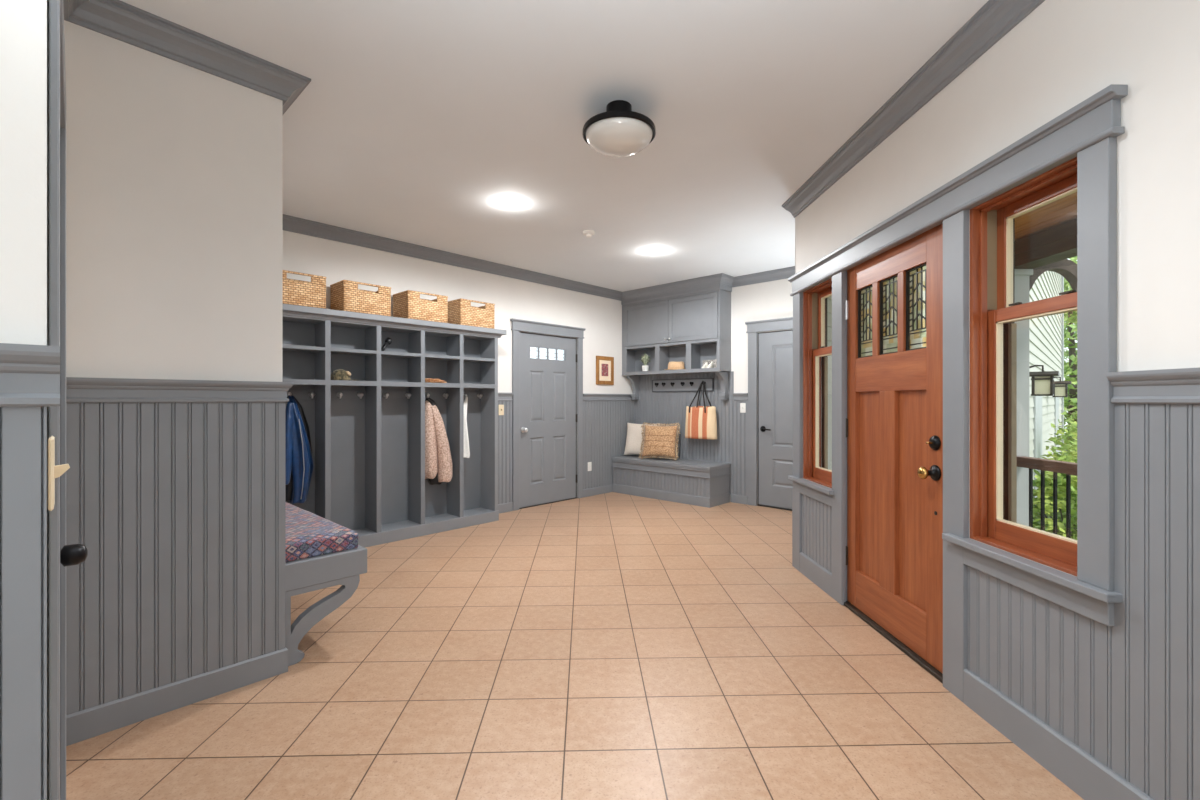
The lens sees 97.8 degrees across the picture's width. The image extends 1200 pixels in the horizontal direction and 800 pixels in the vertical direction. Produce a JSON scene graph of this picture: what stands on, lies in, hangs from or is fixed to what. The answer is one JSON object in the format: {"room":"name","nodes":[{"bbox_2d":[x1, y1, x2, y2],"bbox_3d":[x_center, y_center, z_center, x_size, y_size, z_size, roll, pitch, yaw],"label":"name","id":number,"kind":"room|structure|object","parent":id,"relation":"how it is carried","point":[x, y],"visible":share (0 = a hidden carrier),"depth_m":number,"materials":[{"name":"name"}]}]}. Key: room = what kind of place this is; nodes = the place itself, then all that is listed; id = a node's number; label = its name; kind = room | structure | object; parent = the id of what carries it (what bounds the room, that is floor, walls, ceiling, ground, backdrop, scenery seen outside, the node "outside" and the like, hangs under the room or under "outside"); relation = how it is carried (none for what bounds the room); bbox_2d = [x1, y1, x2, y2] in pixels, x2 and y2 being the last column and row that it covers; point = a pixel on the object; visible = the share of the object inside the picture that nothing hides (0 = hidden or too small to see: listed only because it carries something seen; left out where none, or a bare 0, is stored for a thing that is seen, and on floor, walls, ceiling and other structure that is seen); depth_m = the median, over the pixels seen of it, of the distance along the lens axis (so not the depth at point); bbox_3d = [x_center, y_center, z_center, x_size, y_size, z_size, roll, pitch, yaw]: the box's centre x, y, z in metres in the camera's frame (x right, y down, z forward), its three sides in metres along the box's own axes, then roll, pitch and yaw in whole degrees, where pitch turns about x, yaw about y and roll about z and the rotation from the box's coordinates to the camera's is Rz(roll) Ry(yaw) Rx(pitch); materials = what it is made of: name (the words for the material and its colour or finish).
{"room":"mudroom","nodes":[
{"label":"mudroom","id":0,"kind":"room"},
{"bbox_2d":[0,0,46,344],"bbox_3d":[-1.905,-0.115,-0.195,0.140,2.730,2.900,0,0,43],"label":"wall","id":1,"kind":"structure","parent":0,"point":[23,23],"depth_m":0.79,"materials":[{"name":"white paint"}]},
{"bbox_2d":[0,407,46,799],"bbox_3d":[-1.540,0.575,0.080,0.012,1.150,2.000,0,0,43],"label":"trim","id":2,"kind":"structure","parent":1,"relation":"attached to","point":[23,430],"depth_m":0.79,"materials":[{"name":"grey paint"}]},
{"bbox_2d":[48,436,69,510],"bbox_3d":[-0.881,0.117,0.852,0.072,0.116,0.024,0,0,45],"label":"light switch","id":3,"kind":"object","parent":1,"relation":"attached to","point":[54,471],"visible":1,"depth_m":0.82,"materials":[{"name":"beige plastic"}]},
{"bbox_2d":[0,343,293,406],"bbox_3d":[-1.876,-0.036,1.194,2.086,0.092,4.975,0,0,-2],"label":"trim","id":4,"kind":"structure","parent":1,"relation":"attached to","point":[29,374],"depth_m":1.94,"materials":[{"name":"grey paint"}]},
{"bbox_2d":[66,647,287,745],"bbox_3d":[-1.882,1.195,1.187,2.075,0.110,4.943,0,0,-2],"label":"baseboard","id":5,"kind":"structure","parent":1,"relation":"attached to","point":[110,716],"depth_m":2.10,"materials":[{"name":"grey paint"}]},
{"bbox_2d":[47,0,48,799],"bbox_3d":[-1.550,-0.115,1.402,1.535,2.730,0.140,0,0,45],"label":"wall","id":6,"kind":"structure","parent":0,"point":[47,0],"depth_m":0.91,"materials":[{"name":"white paint"}]},
{"bbox_2d":[49,0,65,799],"bbox_3d":[-1.280,0.162,1.240,1.067,2.176,0.012,0,0,45],"label":"trim","id":7,"kind":"structure","parent":6,"relation":"attached to","point":[57,73],"depth_m":0.89,"materials":[{"name":"grey paint"}]},
{"bbox_2d":[60,544,87,566],"bbox_3d":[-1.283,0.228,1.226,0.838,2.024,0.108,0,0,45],"label":"door knob","id":8,"kind":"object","parent":6,"relation":"in","point":[73,554],"depth_m":1.00,"materials":[{"name":"black metal"}]},
{"bbox_2d":[64,20,282,381],"bbox_3d":[-1.754,-0.115,2.199,0.140,2.730,0.705,0,0,43],"label":"wall","id":9,"kind":"structure","parent":0,"point":[174,169],"depth_m":2.11,"materials":[{"name":"white paint"}]},
{"bbox_2d":[283,230,633,393],"bbox_3d":[-1.290,-0.115,5.702,0.140,2.730,5.305,0,0,43],"label":"wall","id":10,"kind":"structure","parent":0,"point":[601,317],"depth_m":5.73,"materials":[{"name":"white paint"}]},
{"bbox_2d":[499,405,503,414],"bbox_3d":[-1.087,0.110,5.782,0.024,0.116,0.072,0,0,43],"label":"light switch","id":11,"kind":"object","parent":10,"relation":"attached to","point":[501,407],"visible":1,"depth_m":5.79,"materials":[{"name":"beige plastic"}]},
{"bbox_2d":[519,497,575,508],"bbox_3d":[-0.650,1.246,6.350,0.100,0.009,0.935,0,0,43],"label":"trim","id":12,"kind":"structure","parent":10,"relation":"attached to","point":[575,497],"depth_m":6.30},
{"bbox_2d":[519,332,576,507],"bbox_3d":[-0.607,0.231,6.320,0.108,2.015,0.930,0,0,43],"label":"door","id":13,"kind":"structure","parent":10,"relation":"in","point":[547,387],"depth_m":6.31,"materials":[{"name":"grey paint"}]},
{"bbox_2d":[510,318,585,510],"bbox_3d":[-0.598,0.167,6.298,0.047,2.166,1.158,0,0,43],"label":"trim","id":14,"kind":"structure","parent":10,"relation":"attached to","point":[517,325],"depth_m":6.10,"materials":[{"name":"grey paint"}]},
{"bbox_2d":[498,485,611,512],"bbox_3d":[-0.385,1.200,6.542,0.022,0.100,2.538,0,0,43],"label":"baseboard","id":15,"kind":"structure","parent":10,"relation":"attached to","point":[505,507],"depth_m":6.78,"materials":[{"name":"grey paint"}]},
{"bbox_2d":[498,401,633,503],"bbox_3d":[-0.384,0.580,6.550,0.012,1.160,2.548,0,0,43],"label":"wainscoting","id":16,"kind":"structure","parent":10,"relation":"attached to","point":[604,422],"depth_m":6.87,"materials":[{"name":"grey paint"}]},
{"bbox_2d":[588,462,591,470],"bbox_3d":[-0.134,0.865,6.801,0.008,0.116,0.072,0,0,43],"label":"wall outlet","id":17,"kind":"object","parent":10,"relation":"attached to","point":[589,463],"visible":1,"depth_m":6.80,"materials":[{"name":"white plastic"}]},
{"bbox_2d":[596,356,613,384],"bbox_3d":[0.067,-0.395,7.017,0.023,0.380,0.340,0,0,43],"label":"picture frame","id":18,"kind":"object","parent":10,"relation":"attached to","point":[604,364],"visible":1,"depth_m":7.01,"materials":[{"name":"brown wood"}]},
{"bbox_2d":[602,364,607,375],"bbox_3d":[0.066,-0.403,7.019,0.002,0.165,0.130,0,0,43],"label":"print","id":19,"kind":"object","parent":18,"relation":"attached to","point":[604,366],"depth_m":7.02},
{"bbox_2d":[498,393,747,400],"bbox_3d":[0.258,-0.036,5.946,1.775,0.092,2.545,0,0,43],"label":"trim","id":20,"kind":"structure","parent":10,"relation":"attached to","point":[501,396],"depth_m":6.81,"materials":[{"name":"grey paint"}]},
{"bbox_2d":[120,0,988,291],"bbox_3d":[-0.058,-1.510,2.431,5.820,0.060,10.064,0,0,-2],"label":"ceiling","id":21,"kind":"structure","parent":0,"point":[412,122],"depth_m":2.63,"materials":[{"name":"white paint"}]},
{"bbox_2d":[498,198,521,207],"bbox_3d":[-0.675,-1.477,3.923,0.180,0.006,0.180,0,0,-2],"label":"recessed light","id":22,"kind":"object","parent":21,"relation":"in","point":[506,202],"visible":1,"depth_m":3.91,"materials":[{"name":"white plastic"}]},
{"bbox_2d":[583,230,594,236],"bbox_3d":[-0.099,-1.456,4.599,0.110,0.048,0.110,0,0,-2],"label":"smoke detector","id":23,"kind":"object","parent":21,"relation":"attached to","point":[588,233],"visible":1,"depth_m":4.58,"materials":[{"name":"white plastic"}]},
{"bbox_2d":[583,100,655,156],"bbox_3d":[0.096,-1.368,2.644,0.368,0.224,0.368,0,0,-2],"label":"ceiling light","id":24,"kind":"object","parent":21,"relation":"attached to","point":[619,131],"visible":1,"depth_m":2.55,"materials":[{"name":"white glass"}]},
{"bbox_2d":[645,248,662,253],"bbox_3d":[0.537,-1.477,5.195,0.180,0.006,0.180,0,0,-2],"label":"recessed light","id":25,"kind":"object","parent":21,"relation":"in","point":[653,250],"visible":1,"depth_m":5.19,"materials":[{"name":"white plastic"}]},
{"bbox_2d":[66,492,1083,799],"bbox_3d":[-0.058,1.280,2.431,5.820,0.060,10.064,0,0,-2],"label":"floor","id":26,"kind":"structure","parent":0,"point":[611,645],"depth_m":2.21,"materials":[{"name":"tile"}]},
{"bbox_2d":[285,545,366,665],"bbox_3d":[-1.968,1.011,3.170,1.725,0.478,0.388,0,0,43],"label":"bench","id":27,"kind":"object","parent":26,"relation":"on","point":[344,568],"visible":0.43,"depth_m":2.55,"materials":[{"name":"grey paint"}]},
{"bbox_2d":[285,502,357,561],"bbox_3d":[-1.988,0.722,3.174,1.680,0.099,0.354,0,0,43],"label":"bench cushion","id":28,"kind":"object","parent":27,"relation":"on","point":[308,534],"visible":0.33,"depth_m":2.67,"materials":[{"name":"fabric"}]},
{"bbox_2d":[283,304,506,547],"bbox_3d":[-1.960,0.261,4.640,0.323,1.978,2.536,0,0,43],"label":"locker","id":29,"kind":"object","parent":26,"relation":"on","point":[367,435],"depth_m":4.81,"materials":[{"name":"grey paint"}]},
{"bbox_2d":[285,395,313,503],"bbox_3d":[-2.443,0.396,4.201,0.255,0.867,0.192,0,0,-39],"label":"jacket","id":30,"kind":"object","parent":29,"relation":"hanging from","point":[299,465],"visible":0.86,"depth_m":4.15,"materials":[{"name":"blue fabric"}]},
{"bbox_2d":[283,270,326,308],"bbox_3d":[-2.430,-0.856,4.134,0.304,0.256,0.401,0,0,43],"label":"storage basket","id":31,"kind":"object","parent":29,"relation":"on","point":[295,292],"visible":0.5,"depth_m":4.07,"materials":[{"name":"beige wicker"}]},
{"bbox_2d":[330,280,390,315],"bbox_3d":[-2.066,-0.856,4.519,0.304,0.256,0.401,0,0,43],"label":"storage basket","id":32,"kind":"object","parent":29,"relation":"on","point":[345,295],"visible":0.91,"depth_m":4.40,"materials":[{"name":"beige wicker"}]},
{"bbox_2d":[381,337,392,350],"bbox_3d":[-1.928,-0.499,4.723,0.060,0.137,0.134,0,0,13],"label":"flashlight","id":33,"kind":"object","parent":29,"relation":"on","point":[388,341],"visible":0.94,"depth_m":4.72,"materials":[{"name":"black plastic"}]},
{"bbox_2d":[283,344,494,362],"bbox_3d":[-2.003,-0.412,4.623,0.263,0.028,2.393,0,0,43],"label":"shelf","id":34,"kind":"object","parent":29,"relation":"attached to","point":[287,348],"depth_m":4.64,"materials":[{"name":"grey paint"}]},
{"bbox_2d":[283,379,494,387],"bbox_3d":[-2.003,-0.141,4.623,0.263,0.042,2.393,0,0,43],"label":"shelf","id":35,"kind":"object","parent":29,"relation":"attached to","point":[298,383],"depth_m":4.63,"materials":[{"name":"grey paint"}]},
{"bbox_2d":[393,290,447,322],"bbox_3d":[-1.687,-0.856,4.920,0.304,0.256,0.401,0,0,43],"label":"storage basket","id":36,"kind":"object","parent":29,"relation":"on","point":[408,304],"visible":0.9,"depth_m":4.80,"materials":[{"name":"beige wicker"}]},
{"bbox_2d":[425,378,445,382],"bbox_3d":[-1.611,-0.184,5.043,0.140,0.048,0.245,0,0,43],"label":"scarf","id":37,"kind":"object","parent":29,"relation":"on","point":[428,380],"visible":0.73,"depth_m":4.98,"materials":[{"name":"orange fabric"}]},
{"bbox_2d":[425,398,452,484],"bbox_3d":[-1.598,0.400,5.060,0.330,0.845,0.184,0,0,-42],"label":"coat","id":38,"kind":"object","parent":29,"relation":"hanging from","point":[438,460],"visible":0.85,"depth_m":5.02,"materials":[{"name":"pink fabric"}]},
{"bbox_2d":[464,397,469,457],"bbox_3d":[-1.375,0.274,5.293,0.105,0.619,0.159,0,0,-27],"label":"hand towel","id":39,"kind":"object","parent":29,"relation":"hanging from","point":[466,439],"visible":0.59,"depth_m":5.24,"materials":[{"name":"white fabric"}]},
{"bbox_2d":[448,298,494,328],"bbox_3d":[-1.320,-0.856,5.308,0.304,0.256,0.401,0,0,43],"label":"storage basket","id":40,"kind":"object","parent":29,"relation":"on","point":[460,311],"visible":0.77,"depth_m":5.17,"materials":[{"name":"beige wicker"}]},
{"bbox_2d":[612,455,730,507],"bbox_3d":[0.882,1.013,6.751,1.529,0.474,0.493,0,0,43],"label":"storage bench","id":41,"kind":"object","parent":26,"relation":"on","point":[685,481],"visible":0.99,"depth_m":6.44,"materials":[{"name":"grey paint"}]},
{"bbox_2d":[624,423,658,454],"bbox_3d":[0.571,0.538,7.159,0.480,0.445,0.202,0,0,26],"label":"throw pillow","id":42,"kind":"object","parent":41,"relation":"on","point":[634,437],"visible":0.54,"depth_m":7.13,"materials":[{"name":"beige fabric"}]},
{"bbox_2d":[638,422,680,459],"bbox_3d":[0.773,0.533,6.827,0.545,0.483,0.210,0,0,23],"label":"throw pillow","id":43,"kind":"object","parent":41,"relation":"on","point":[659,439],"visible":1,"depth_m":6.76,"materials":[{"name":"beige fabric"}]},
{"bbox_2d":[730,278,792,503],"bbox_3d":[1.729,-0.115,6.402,3.285,2.730,0.140,0,0,43],"label":"wall","id":44,"kind":"structure","parent":0,"point":[769,300],"depth_m":6.25,"materials":[{"name":"white paint"}]},
{"bbox_2d":[621,273,733,399],"bbox_3d":[0.959,-0.743,6.785,1.633,1.474,0.362,0,0,43],"label":"upper cabinet","id":45,"kind":"object","parent":44,"relation":"attached to","point":[688,321],"visible":1,"depth_m":6.66,"materials":[{"name":"grey paint"}]},
{"bbox_2d":[640,354,650,370],"bbox_3d":[0.609,-0.516,7.085,0.219,0.258,0.111,0,0,40],"label":"potted plant","id":46,"kind":"object","parent":45,"relation":"on","point":[645,358],"visible":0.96,"depth_m":7.05,"materials":[{"name":"green plant"}]},
{"bbox_2d":[664,361,684,369],"bbox_3d":[0.991,-0.445,6.804,0.292,0.113,0.292,0,0,-2],"label":"basket","id":47,"kind":"object","parent":45,"relation":"in","point":[672,365],"visible":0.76,"depth_m":6.72,"materials":[{"name":"beige wicker"}]},
{"bbox_2d":[703,360,716,367],"bbox_3d":[1.402,-0.441,6.483,0.250,0.108,0.092,0,0,43],"label":"figurine","id":48,"kind":"object","parent":45,"relation":"on","point":[704,361],"visible":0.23,"depth_m":6.44,"materials":[{"name":"white ceramic"}]},
{"bbox_2d":[652,378,713,391],"bbox_3d":[1.057,-0.195,6.878,0.961,0.166,0.069,0,0,43],"label":"hook rail","id":49,"kind":"object","parent":44,"relation":"attached to","point":[665,385],"visible":1,"depth_m":6.89,"materials":[{"name":"grey paint"}]},
{"bbox_2d":[685,381,716,439],"bbox_3d":[1.269,0.119,6.582,0.439,0.732,0.151,0,0,43],"label":"tote bag","id":50,"kind":"object","parent":49,"relation":"hanging from","point":[701,421],"visible":1,"depth_m":6.52,"materials":[{"name":"fabric"}]},
{"bbox_2d":[634,371,747,495],"bbox_3d":[1.132,0.405,6.863,1.765,1.510,0.012,0,0,43],"label":"trim","id":51,"kind":"structure","parent":44,"relation":"attached to","point":[730,445],"depth_m":6.65,"materials":[{"name":"grey paint"}]},
{"bbox_2d":[731,494,747,504],"bbox_3d":[1.688,1.200,6.330,0.225,0.100,0.022,0,0,43],"label":"baseboard","id":52,"kind":"structure","parent":44,"relation":"attached to","point":[741,499],"depth_m":6.32,"materials":[{"name":"grey paint"}]},
{"bbox_2d":[740,403,745,412],"bbox_3d":[1.714,0.095,6.288,0.072,0.116,0.024,0,0,43],"label":"light switch","id":53,"kind":"object","parent":44,"relation":"attached to","point":[742,405],"visible":1,"depth_m":6.29,"materials":[{"name":"white plastic"}]},
{"bbox_2d":[745,317,792,505],"bbox_3d":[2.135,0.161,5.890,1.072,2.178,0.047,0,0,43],"label":"trim","id":54,"kind":"structure","parent":44,"relation":"attached to","point":[753,327],"depth_m":6.19,"materials":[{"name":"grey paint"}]},
{"bbox_2d":[757,504,791,510],"bbox_3d":[2.191,1.242,5.938,0.815,0.016,0.100,0,0,43],"label":"trim","id":55,"kind":"structure","parent":44,"relation":"attached to","point":[757,504],"depth_m":6.05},
{"bbox_2d":[759,330,792,508],"bbox_3d":[2.156,0.222,5.903,0.797,2.016,0.103,0,0,43],"label":"door","id":56,"kind":"structure","parent":44,"relation":"in","point":[775,348],"depth_m":6.05,"materials":[{"name":"grey paint"}]},
{"bbox_2d":[795,217,795,273],"bbox_3d":[2.172,-0.115,4.583,0.140,2.730,1.895,0,0,43],"label":"wall","id":57,"kind":"structure","parent":0,"point":[795,217],"depth_m":3.94,"materials":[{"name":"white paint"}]},
{"bbox_2d":[827,268,922,469],"bbox_3d":[2.670,-0.150,5.037,0.139,3.600,3.010,0,0,43],"label":"wall","id":58,"kind":"structure","parent":0,"point":[916,338],"depth_m":5.03,"materials":[{"name":"beige"}]},
{"bbox_2d":[63,0,1044,300],"bbox_3d":[-0.368,-1.429,2.659,5.472,0.102,9.787,0,0,8],"label":"trim","id":59,"kind":"structure","parent":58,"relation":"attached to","point":[122,21],"depth_m":2.32,"materials":[{"name":"grey paint"}]},
{"bbox_2d":[796,0,1199,576],"bbox_3d":[1.636,-0.115,0.696,0.140,2.730,6.500,0,0,-2],"label":"wall","id":60,"kind":"structure","parent":0,"point":[1063,53],"depth_m":1.57,"materials":[{"name":"white paint"}]},
{"bbox_2d":[792,490,794,547],"bbox_3d":[1.462,0.891,3.912,0.027,0.433,0.062,0,0,-2],"label":"trim","id":61,"kind":"structure","parent":60,"relation":"attached to","point":[793,491],"depth_m":3.92,"materials":[{"name":"grey paint"}]},
{"bbox_2d":[788,476,833,506],"bbox_3d":[1.490,0.623,3.613,0.128,0.105,0.670,0,0,-2],"label":"trim","id":62,"kind":"structure","parent":60,"relation":"attached to","point":[821,493],"depth_m":3.56,"materials":[{"name":"grey paint"}]},
{"bbox_2d":[803,278,831,487],"bbox_3d":[1.568,-0.102,3.561,0.165,1.385,0.498,0,0,-2],"label":"window","id":63,"kind":"structure","parent":60,"relation":"in","point":[815,347],"depth_m":3.78,"materials":[{"name":"orange wood"}]},
{"bbox_2d":[846,271,866,600],"bbox_3d":[1.560,0.223,3.208,0.152,2.055,0.010,0,0,-2],"label":"trim","id":64,"kind":"structure","parent":60,"relation":"attached to","point":[864,291],"depth_m":3.20,"materials":[{"name":"grey paint"}]},
{"bbox_2d":[844,601,942,682],"bbox_3d":[1.568,1.240,2.745,0.142,0.020,0.930,0,0,-2],"label":"threshold","id":65,"kind":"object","parent":60,"relation":"attached to","point":[932,670],"depth_m":2.65,"materials":[{"name":"brown metal"}]},
{"bbox_2d":[846,223,942,673],"bbox_3d":[1.508,0.216,2.744,0.123,2.023,0.916,0,0,-2],"label":"door","id":66,"kind":"structure","parent":60,"relation":"in","point":[894,420],"depth_m":2.68,"materials":[{"name":"red wood"}]},
{"bbox_2d":[788,84,1127,702],"bbox_3d":[1.483,0.164,2.745,0.052,2.172,2.439,0,0,-2],"label":"trim","id":67,"kind":"structure","parent":60,"relation":"attached to","point":[1088,131],"depth_m":2.16,"materials":[{"name":"grey paint"}]},
{"bbox_2d":[792,548,1152,799],"bbox_3d":[1.553,1.179,0.694,0.026,0.142,6.500,0,0,-2],"label":"baseboard","id":68,"kind":"structure","parent":60,"relation":"attached to","point":[1078,770],"depth_m":1.80,"materials":[{"name":"grey paint"}]},
{"bbox_2d":[802,403,1199,799],"bbox_3d":[1.560,0.560,0.694,0.012,1.120,6.500,0,0,-2],"label":"wainscoting","id":69,"kind":"structure","parent":60,"relation":"attached to","point":[1126,693],"depth_m":1.51,"materials":[{"name":"grey paint"}]},
{"bbox_2d":[970,157,1076,575],"bbox_3d":[1.615,-0.102,1.911,0.165,1.385,0.500,0,0,-2],"label":"window","id":70,"kind":"structure","parent":60,"relation":"in","point":[994,312],"depth_m":2.12,"materials":[{"name":"orange wood"}]},
{"bbox_2d":[942,533,1122,625],"bbox_3d":[1.539,0.623,1.889,0.128,0.105,0.710,0,0,-2],"label":"trim","id":71,"kind":"structure","parent":60,"relation":"attached to","point":[1063,589],"depth_m":1.78,"materials":[{"name":"grey paint"}]},
{"bbox_2d":[1106,368,1199,403],"bbox_3d":[1.582,-0.036,-0.499,0.036,0.092,4.114,0,0,-2],"label":"trim","id":72,"kind":"structure","parent":60,"relation":"attached to","point":[1164,386],"depth_m":1.43,"materials":[{"name":"grey paint"}]},
{"bbox_2d":[1029,271,1061,488],"bbox_3d":[7.691,-1.200,9.139,0.139,5.900,13.150,0,0,43],"label":"wall","id":73,"kind":"structure","parent":0,"point":[1045,339],"depth_m":9.31,"materials":[{"name":"beige wood"}]},
{"bbox_2d":[1029,365,1059,395],"bbox_3d":[5.296,-0.240,6.277,0.319,0.380,0.310,0,0,43],"label":"wall lantern","id":74,"kind":"object","parent":73,"relation":"attached to","point":[1042,383],"visible":0.91,"depth_m":6.20,"materials":[{"name":"brown metal"}]},
{"bbox_2d":[1033,276,1063,517],"bbox_3d":[9.213,-1.200,10.639,0.050,5.900,8.920,0,0,43],"label":"trim","id":75,"kind":"structure","parent":73,"relation":"attached to","point":[1037,409],"depth_m":8.22,"materials":[{"name":"white wood"}]},
{"bbox_2d":[1052,377,1070,396],"bbox_3d":[8.319,-0.240,9.475,0.319,0.380,0.310,0,0,43],"label":"wall lantern","id":76,"kind":"object","parent":73,"relation":"attached to","point":[1060,387],"visible":0.82,"depth_m":9.39,"materials":[{"name":"brown metal"}]},
{"bbox_2d":[1015,192,1076,240],"bbox_3d":[2.652,-1.270,0.850,1.890,0.200,6.750,0,0,-2],"label":"ceiling","id":77,"kind":"structure","parent":0,"point":[1063,210],"depth_m":3.35,"materials":[{"name":"brown wood"}]},
{"bbox_2d":[1035,434,1076,529],"bbox_3d":[13.692,1.775,6.386,24.270,0.050,40.000,0,0,-2],"label":"ground","id":78,"kind":"structure","parent":0,"point":[1064,434],"depth_m":7.66,"materials":[{"name":"plant"}]},
{"bbox_2d":[1033,459,1076,539],"bbox_3d":[4.491,1.156,4.973,0.817,1.194,0.820,0,0,-2],"label":"shrub","id":79,"kind":"object","parent":78,"relation":"on","point":[1061,478],"visible":0.35,"depth_m":4.94,"materials":[{"name":"green plant"}]},
{"bbox_2d":[1033,441,1076,530],"bbox_3d":[5.487,1.098,5.981,0.961,1.310,0.941,0,0,-2],"label":"shrub","id":80,"kind":"object","parent":78,"relation":"on","point":[1073,455],"visible":0.06,"depth_m":6.02,"materials":[{"name":"green plant"}]},
{"bbox_2d":[1044,407,1076,459],"bbox_3d":[6.997,0.911,7.426,1.111,1.868,1.091,0,0,-2],"label":"shrub","id":81,"kind":"object","parent":78,"relation":"on","point":[1073,431],"visible":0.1,"depth_m":7.59,"materials":[{"name":"green plant"}]},
{"bbox_2d":[1064,256,1076,450],"bbox_3d":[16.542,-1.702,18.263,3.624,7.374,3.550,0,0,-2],"label":"leafy tree","id":82,"kind":"object","parent":78,"relation":"on","point":[1070,332],"visible":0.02,"depth_m":17.97,"materials":[{"name":"green plant"}]},
{"bbox_3d":[2.524,1.330,0.771,1.630,0.120,6.600,0,0,-2],"label":"floor","id":83,"kind":"structure","parent":0,"visible":0},
{"bbox_2d":[1015,269,1032,525],"bbox_3d":[3.091,0.152,3.938,0.190,2.235,0.190,0,0,-2],"label":"porch column","id":84,"kind":"structure","parent":83,"relation":"on","point":[1021,275],"depth_m":3.86,"materials":[{"name":"white paint"}]},
{"bbox_2d":[1015,218,1076,268],"bbox_3d":[3.180,-1.058,0.769,0.200,0.185,6.560,0,0,-2],"label":"beam","id":85,"kind":"structure","parent":84,"relation":"on","point":[1057,243],"depth_m":3.54,"materials":[{"name":"wood"}]},
{"bbox_2d":[1017,456,1076,537],"bbox_3d":[3.143,0.802,2.074,0.090,0.775,3.570,0,0,-2],"label":"porch railing","id":86,"kind":"object","parent":84,"relation":"attached to","point":[1055,466],"visible":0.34,"depth_m":3.57,"materials":[{"name":"brown wood"}]},
{"bbox_2d":[1029,259,1076,291],"bbox_3d":[3.436,-0.905,3.948,0.530,0.350,0.080,0,0,-2],"label":"brace","id":87,"kind":"object","parent":84,"relation":"attached to","point":[1067,268],"visible":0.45,"depth_m":3.91,"materials":[{"name":"grey wood"}]},
{"bbox_3d":[-2.312,-0.115,3.115,1.464,2.730,1.464,0,0,-2],"label":"wall","id":88,"kind":"structure","parent":0,"visible":0},
{"bbox_2d":[66,402,284,714],"bbox_3d":[-2.343,0.575,2.763,1.794,1.150,0.716,0,0,43],"label":"wainscoting","id":89,"kind":"structure","parent":88,"relation":"attached to","point":[177,509],"depth_m":2.11,"materials":[{"name":"grey paint"}]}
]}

